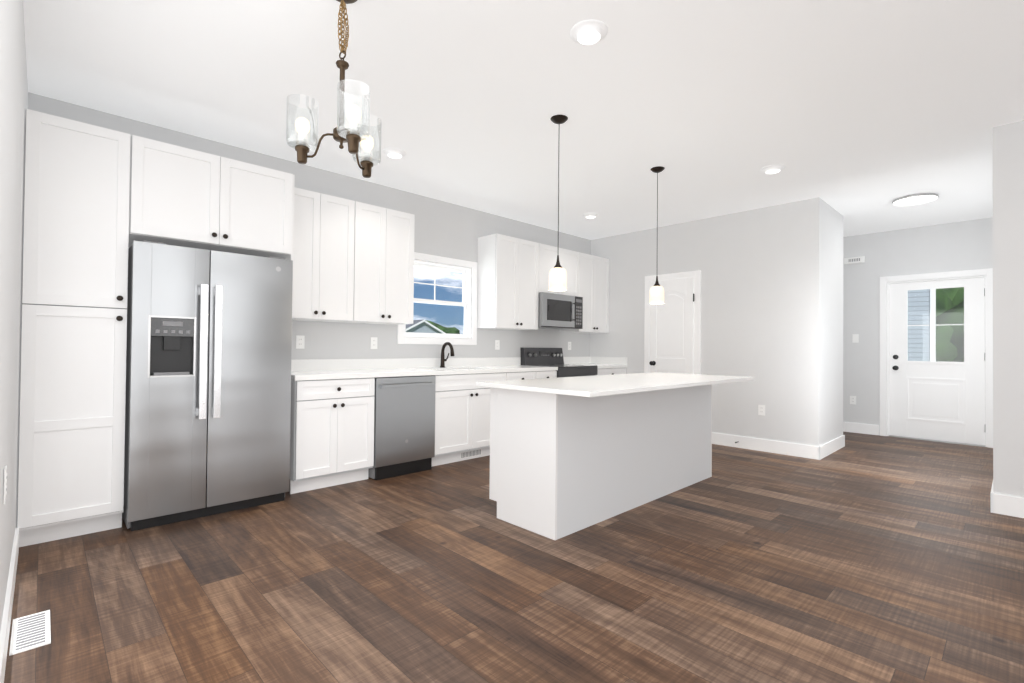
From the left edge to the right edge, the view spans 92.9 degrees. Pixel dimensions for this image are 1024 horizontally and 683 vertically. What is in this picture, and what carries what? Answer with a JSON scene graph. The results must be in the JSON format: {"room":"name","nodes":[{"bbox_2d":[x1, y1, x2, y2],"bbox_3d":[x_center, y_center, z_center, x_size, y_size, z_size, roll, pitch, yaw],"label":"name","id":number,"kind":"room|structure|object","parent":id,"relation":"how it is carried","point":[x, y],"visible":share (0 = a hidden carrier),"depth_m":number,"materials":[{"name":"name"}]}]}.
{"room":"kitchen","nodes":[
{"label":"kitchen","id":0,"kind":"room"},
{"bbox_2d":[0,0,27,630],"bbox_3d":[0.144,-0.238,-0.360,0.120,2.750,9.520,1,-1,-44],"label":"wall","id":1,"kind":"structure","parent":0,"point":[13,88],"depth_m":1.85,"materials":[{"name":"paint"}]},
{"bbox_2d":[4,466,6,503],"bbox_3d":[-1.752,0.494,1.685,0.006,0.116,0.072,1,-1,-44],"label":"outlet","id":2,"kind":"object","parent":1,"relation":"attached to","point":[5,481],"visible":1,"depth_m":1.67,"materials":[{"name":"white plastic"}]},
{"bbox_2d":[0,528,18,682],"bbox_3d":[0.354,1.070,-0.510,0.014,0.135,8.780,1,-1,-44],"label":"baseboard","id":3,"kind":"structure","parent":1,"relation":"attached to","point":[6,620],"depth_m":1.89,"materials":[{"name":"white wood"}]},
{"bbox_2d":[28,92,590,359],"bbox_3d":[-0.193,-0.163,6.010,8.480,2.750,0.120,1,-1,-44],"label":"wall","id":4,"kind":"structure","parent":0,"point":[447,229],"depth_m":4.94,"materials":[{"name":"paint"}]},
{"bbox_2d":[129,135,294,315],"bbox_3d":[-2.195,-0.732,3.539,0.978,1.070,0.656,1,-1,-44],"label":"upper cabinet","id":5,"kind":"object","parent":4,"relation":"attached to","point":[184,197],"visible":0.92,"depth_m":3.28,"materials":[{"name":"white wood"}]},
{"bbox_2d":[296,335,304,348],"bbox_3d":[-1.869,0.005,4.302,0.072,0.116,0.006,1,-1,-44],"label":"electrical outlet","id":6,"kind":"object","parent":4,"relation":"attached to","point":[300,342],"visible":1,"depth_m":4.30,"materials":[{"name":"white plastic"}]},
{"bbox_2d":[292,187,354,321],"bbox_3d":[-1.720,-0.717,4.199,0.614,1.065,0.366,1,-1,-44],"label":"upper cabinet","id":7,"kind":"object","parent":4,"relation":"attached to","point":[323,271],"visible":0.83,"depth_m":4.11,"materials":[{"name":"white wood"}]},
{"bbox_2d":[370,337,376,348],"bbox_3d":[-1.358,0.016,4.795,0.072,0.116,0.006,1,-1,-44],"label":"electrical outlet","id":8,"kind":"object","parent":4,"relation":"attached to","point":[373,342],"visible":1,"depth_m":4.79,"materials":[{"name":"white plastic"}]},
{"bbox_2d":[344,201,414,324],"bbox_3d":[-1.276,-0.708,4.626,0.614,1.065,0.366,1,-1,-44],"label":"upper cabinet","id":9,"kind":"object","parent":4,"relation":"attached to","point":[383,265],"visible":0.94,"depth_m":4.50,"materials":[{"name":"white wood"}]},
{"bbox_2d":[397,252,477,344],"bbox_3d":[-0.827,-0.450,5.378,1.040,0.965,0.131,1,-1,-44],"label":"kitchen window","id":10,"kind":"structure","parent":4,"relation":"in","point":[469,335],"depth_m":5.48,"materials":[{"name":"white"}]},
{"bbox_2d":[495,340,499,349],"bbox_3d":[-0.177,0.041,5.933,0.072,0.116,0.006,1,-1,-44],"label":"electrical outlet","id":11,"kind":"object","parent":4,"relation":"attached to","point":[497,344],"visible":1,"depth_m":5.93,"materials":[{"name":"white plastic"}]},
{"bbox_2d":[477,234,538,329],"bbox_3d":[-0.029,-0.682,5.828,0.698,1.065,0.366,1,-1,-44],"label":"upper cabinet","id":12,"kind":"object","parent":4,"relation":"attached to","point":[507,282],"visible":1,"depth_m":5.66,"materials":[{"name":"white wood"}]},
{"bbox_2d":[539,243,578,296],"bbox_3d":[0.509,-0.900,6.348,0.789,0.605,0.366,1,-1,-44],"label":"upper cabinet","id":13,"kind":"object","parent":4,"relation":"attached to","point":[568,260],"visible":0.52,"depth_m":6.24,"materials":[{"name":"white wood"}]},
{"bbox_2d":[538,292,582,328],"bbox_3d":[0.536,-0.383,6.309,0.781,0.420,0.438,1,-1,-44],"label":"microwave","id":14,"kind":"object","parent":13,"relation":"attached to","point":[557,311],"visible":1,"depth_m":6.14,"materials":[{"name":"silver metal"}]},
{"bbox_2d":[560,252,608,332],"bbox_3d":[1.042,-0.659,6.861,0.692,1.065,0.366,1,-1,-44],"label":"upper cabinet","id":15,"kind":"object","parent":4,"relation":"attached to","point":[593,281],"visible":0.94,"depth_m":6.74,"materials":[{"name":"white wood"}]},
{"bbox_2d":[4,432,1023,682],"bbox_3d":[3.098,1.230,2.567,8.480,0.060,9.640,1,-1,-44],"label":"floor","id":16,"kind":"structure","parent":0,"point":[864,558],"depth_m":2.33,"materials":[{"name":"brown wood"}]},
{"bbox_2d":[9,610,50,655],"bbox_3d":[-1.899,1.142,1.923,0.110,0.008,0.310,1,-1,-44],"label":"floor vent","id":17,"kind":"object","parent":16,"relation":"in","point":[32,631],"visible":1,"depth_m":1.91,"materials":[{"name":"white plastic"}]},
{"bbox_2d":[17,109,130,546],"bbox_3d":[-2.721,-0.063,3.030,0.458,2.430,0.656,1,-1,-44],"label":"pantry cabinet","id":18,"kind":"object","parent":16,"relation":"on","point":[71,443],"visible":0.9,"depth_m":2.81,"materials":[{"name":"white wood"}]},
{"bbox_2d":[122,240,292,530],"bbox_3d":[-2.176,0.275,3.479,0.932,1.775,0.746,1,-1,-44],"label":"refrigerator","id":19,"kind":"object","parent":16,"relation":"on","point":[208,387],"visible":0.98,"depth_m":3.18,"materials":[{"name":"grey metal"}]},
{"bbox_2d":[290,378,374,493],"bbox_3d":[-1.612,0.737,4.117,0.645,0.876,0.626,1,-1,-44],"label":"base cabinet","id":20,"kind":"object","parent":16,"relation":"on","point":[331,432],"depth_m":3.86,"materials":[{"name":"white wood"}]},
{"bbox_2d":[291,357,626,380],"bbox_3d":[-0.236,0.352,5.433,4.482,0.328,0.642,1,-1,-44],"label":"countertop","id":21,"kind":"structure","parent":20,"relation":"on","point":[313,369],"depth_m":4.86,"materials":[{"name":"white stone"}]},
{"bbox_2d":[440,342,453,367],"bbox_3d":[-0.679,0.142,5.223,0.096,0.276,0.226,1,-1,-44],"label":"faucet","id":22,"kind":"object","parent":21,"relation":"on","point":[443,359],"visible":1,"depth_m":5.25,"materials":[{"name":"black metal"}]},
{"bbox_2d":[368,375,435,479],"bbox_3d":[-1.134,0.749,4.528,0.603,0.872,0.662,1,-1,-44],"label":"dishwasher","id":23,"kind":"object","parent":16,"relation":"on","point":[404,425],"visible":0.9,"depth_m":4.30,"materials":[{"name":"grey metal"}]},
{"bbox_2d":[432,384,489,465],"bbox_3d":[-0.587,0.852,5.104,0.975,0.690,0.626,1,-1,-44],"label":"base cabinet","id":24,"kind":"object","parent":16,"relation":"on","point":[462,411],"depth_m":4.78,"materials":[{"name":"white wood"}]},
{"bbox_2d":[462,371,541,387],"bbox_3d":[-0.113,0.769,5.562,0.580,0.876,0.626,1,-1,-44],"label":"base cabinet","id":25,"kind":"object","parent":16,"relation":"on","point":[479,377],"depth_m":5.10,"materials":[{"name":"white wood"}]},
{"bbox_2d":[542,370,556,377],"bbox_3d":[0.159,0.775,5.825,0.417,0.876,0.626,1,-1,-44],"label":"base cabinet","id":26,"kind":"object","parent":16,"relation":"on","point":[545,374],"depth_m":5.67,"materials":[{"name":"white wood"}]},
{"bbox_2d":[521,348,597,377],"bbox_3d":[0.618,0.652,6.204,0.754,1.140,0.699,1,-1,-44],"label":"range","id":27,"kind":"object","parent":16,"relation":"on","point":[551,357],"visible":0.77,"depth_m":6.21,"materials":[{"name":"black metal"}]},
{"bbox_2d":[489,384,711,539],"bbox_3d":[0.814,0.757,3.844,2.130,0.876,0.609,1,-1,-44],"label":"kitchen island","id":28,"kind":"object","parent":16,"relation":"on","point":[561,465],"visible":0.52,"depth_m":3.21,"materials":[{"name":"white"}]},
{"bbox_2d":[476,372,753,396],"bbox_3d":[0.916,0.304,3.719,2.310,0.032,0.945,1,-1,-44],"label":"island countertop","id":29,"kind":"structure","parent":28,"relation":"on","point":[596,385],"depth_m":3.28,"materials":[{"name":"white stone"}]},
{"bbox_2d":[597,368,625,374],"bbox_3d":[1.114,0.795,6.745,0.704,0.876,0.626,1,-1,-44],"label":"base cabinet","id":30,"kind":"object","parent":16,"relation":"on","point":[605,371],"depth_m":6.52,"materials":[{"name":"white"}]},
{"bbox_2d":[23,0,1023,239],"bbox_3d":[3.124,-1.579,2.601,8.480,0.060,9.640,1,-1,-44],"label":"ceiling","id":31,"kind":"structure","parent":0,"point":[860,116],"depth_m":3.06,"materials":[{"name":"paint"}]},
{"bbox_2d":[286,0,381,177],"bbox_3d":[-0.739,-1.194,2.192,0.426,0.792,0.408,1,-1,-44],"label":"chandelier","id":32,"kind":"object","parent":31,"relation":"hanging from","point":[352,137],"visible":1,"depth_m":2.18,"materials":[{"name":"clear glass"}]},
{"bbox_2d":[383,148,405,158],"bbox_3d":[-0.973,-1.555,4.040,0.189,0.030,0.189,1,-1,-44],"label":"recessed light","id":33,"kind":"object","parent":31,"relation":"in","point":[396,153],"visible":1,"depth_m":4.01,"materials":[{"name":"paint"}]},
{"bbox_2d":[549,115,567,290],"bbox_3d":[0.326,-0.963,3.415,0.124,1.205,0.124,1,-1,-44],"label":"pendant light","id":34,"kind":"object","parent":31,"relation":"hanging from","point":[557,277],"visible":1,"depth_m":3.38,"materials":[{"name":"white glass"}]},
{"bbox_2d":[570,20,607,44],"bbox_3d":[0.392,-1.561,2.481,0.189,0.030,0.189,1,-1,-44],"label":"recessed light","id":35,"kind":"object","parent":31,"relation":"in","point":[587,32],"visible":1,"depth_m":2.46,"materials":[{"name":"paint"}]},
{"bbox_2d":[583,213,598,218],"bbox_3d":[0.949,-1.514,5.879,0.189,0.030,0.189,1,-1,-44],"label":"recessed light","id":36,"kind":"object","parent":31,"relation":"in","point":[590,215],"visible":1,"depth_m":5.85,"materials":[{"name":"paint"}]},
{"bbox_2d":[650,166,664,303],"bbox_3d":[1.298,-0.942,4.352,0.124,1.205,0.124,1,-1,-44],"label":"pendant light","id":37,"kind":"object","parent":31,"relation":"hanging from","point":[656,293],"visible":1,"depth_m":4.31,"materials":[{"name":"white glass"}]},
{"bbox_2d":[761,164,784,173],"bbox_3d":[2.314,-1.521,4.319,0.189,0.030,0.189,1,-1,-44],"label":"recessed light","id":38,"kind":"object","parent":31,"relation":"in","point":[773,169],"visible":1,"depth_m":4.29,"materials":[{"name":"paint"}]},
{"bbox_2d":[892,193,938,205],"bbox_3d":[4.249,-1.494,5.136,0.379,0.028,0.379,1,-1,-44],"label":"recessed light","id":39,"kind":"object","parent":31,"relation":"in","point":[915,199],"visible":1,"depth_m":5.08,"materials":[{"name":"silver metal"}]},
{"bbox_2d":[590,197,842,446],"bbox_3d":[2.557,-0.132,6.522,1.030,2.750,2.960,1,-1,-44],"label":"wall","id":40,"kind":"structure","parent":0,"point":[772,300],"depth_m":5.58,"materials":[{"name":"paint"}]},
{"bbox_2d":[644,270,700,373],"bbox_3d":[2.024,0.178,6.250,0.101,2.114,0.774,1,-1,-44],"label":"pantry door","id":41,"kind":"structure","parent":40,"relation":"in","point":[672,333],"depth_m":6.24,"materials":[{"name":"white wood"}]},
{"bbox_2d":[758,405,764,415],"bbox_3d":[2.812,0.773,5.487,0.006,0.116,0.072,1,-1,-44],"label":"outlet","id":42,"kind":"object","parent":40,"relation":"attached to","point":[761,409],"visible":1,"depth_m":5.49,"materials":[{"name":"white plastic"}]},
{"bbox_2d":[712,432,820,459],"bbox_3d":[2.757,1.166,5.534,0.014,0.135,1.294,1,-1,-44],"label":"baseboard","id":43,"kind":"structure","parent":40,"relation":"attached to","point":[785,448],"depth_m":5.42,"materials":[{"name":"white wood"}]},
{"bbox_2d":[821,435,844,458],"bbox_3d":[3.574,1.172,5.432,1.020,0.135,0.014,1,-1,-44],"label":"baseboard","id":44,"kind":"structure","parent":40,"relation":"attached to","point":[830,447],"depth_m":5.41,"materials":[{"name":"white wood"}]},
{"bbox_2d":[843,217,992,434],"bbox_3d":[4.343,-0.105,7.327,0.120,2.750,4.280,1,-1,-44],"label":"wall","id":45,"kind":"structure","parent":0,"point":[957,246],"depth_m":6.61,"materials":[{"name":"paint"}]},
{"bbox_2d":[850,396,855,403],"bbox_3d":[4.753,0.817,6.788,0.006,0.116,0.072,1,-1,-44],"label":"outlet","id":46,"kind":"object","parent":45,"relation":"attached to","point":[852,399],"visible":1,"depth_m":6.79,"materials":[{"name":"white plastic"}]},
{"bbox_2d":[844,256,864,263],"bbox_3d":[4.771,-1.133,6.791,0.034,0.086,0.236,1,-1,-44],"label":"door chime","id":47,"kind":"object","parent":45,"relation":"attached to","point":[853,260],"visible":1,"depth_m":6.78,"materials":[{"name":"white plastic"}]},
{"bbox_2d":[852,334,858,342],"bbox_3d":[4.779,-0.043,6.775,0.011,0.116,0.072,1,-1,-44],"label":"light switch","id":48,"kind":"object","parent":45,"relation":"attached to","point":[855,338],"visible":1,"depth_m":6.78,"materials":[{"name":"white plastic"}]},
{"bbox_2d":[843,422,878,434],"bbox_3d":[3.874,1.202,7.690,0.014,0.135,3.100,1,-1,-44],"label":"baseboard","id":49,"kind":"structure","parent":45,"relation":"attached to","point":[847,426],"depth_m":6.71,"materials":[{"name":"white wood"}]},
{"bbox_2d":[880,268,992,447],"bbox_3d":[5.394,0.197,6.214,0.184,2.137,1.114,1,-1,-44],"label":"entry door","id":50,"kind":"structure","parent":45,"relation":"in","point":[941,401],"depth_m":6.16,"materials":[{"name":"white paint"},{"name":"glass"},{"name":"black metal"}]},
{"bbox_2d":[992,120,1023,497],"bbox_3d":[6.470,-0.141,2.766,3.390,2.750,5.240,1,-1,-44],"label":"wall","id":51,"kind":"structure","parent":0,"point":[1008,286],"depth_m":3.42,"materials":[{"name":"paint"}]},
{"bbox_2d":[990,491,1023,517],"bbox_3d":[5.186,1.140,1.617,0.014,0.135,5.134,1,-1,-44],"label":"baseboard","id":52,"kind":"structure","parent":51,"relation":"attached to","point":[1006,504],"depth_m":3.40,"materials":[{"name":"white wood"}]},
{"label":"outside","id":53,"kind":"structure","parent":0,"visible":0},
{"bbox_3d":[3.818,4.490,17.557,110.000,0.200,120.000,1,-1,-44],"label":"ground","id":54,"kind":"structure","parent":53,"visible":0},
{"bbox_2d":[406,320,445,337],"bbox_3d":[-12.646,1.234,52.861,5.600,6.870,10.930,1,-1,-44],"label":"house","id":55,"kind":"structure","parent":54,"relation":"on","point":[423,323],"depth_m":49.21,"materials":[{"name":"grey"}]},
{"bbox_2d":[426,287,963,361],"bbox_3d":[24.562,1.117,42.998,41.150,17.961,93.543,1,-1,-44],"label":"trees","id":56,"kind":"object","parent":54,"relation":"on","point":[954,315],"depth_m":22.33,"materials":[{"name":"green plant"}]},
{"bbox_2d":[908,289,934,360],"bbox_3d":[7.659,-0.687,18.570,13.000,10.250,10.000,0,-1,36],"label":"house","id":57,"kind":"structure","parent":54,"relation":"on","point":[927,311],"depth_m":11.52,"materials":[{"name":"white"}]}
]}

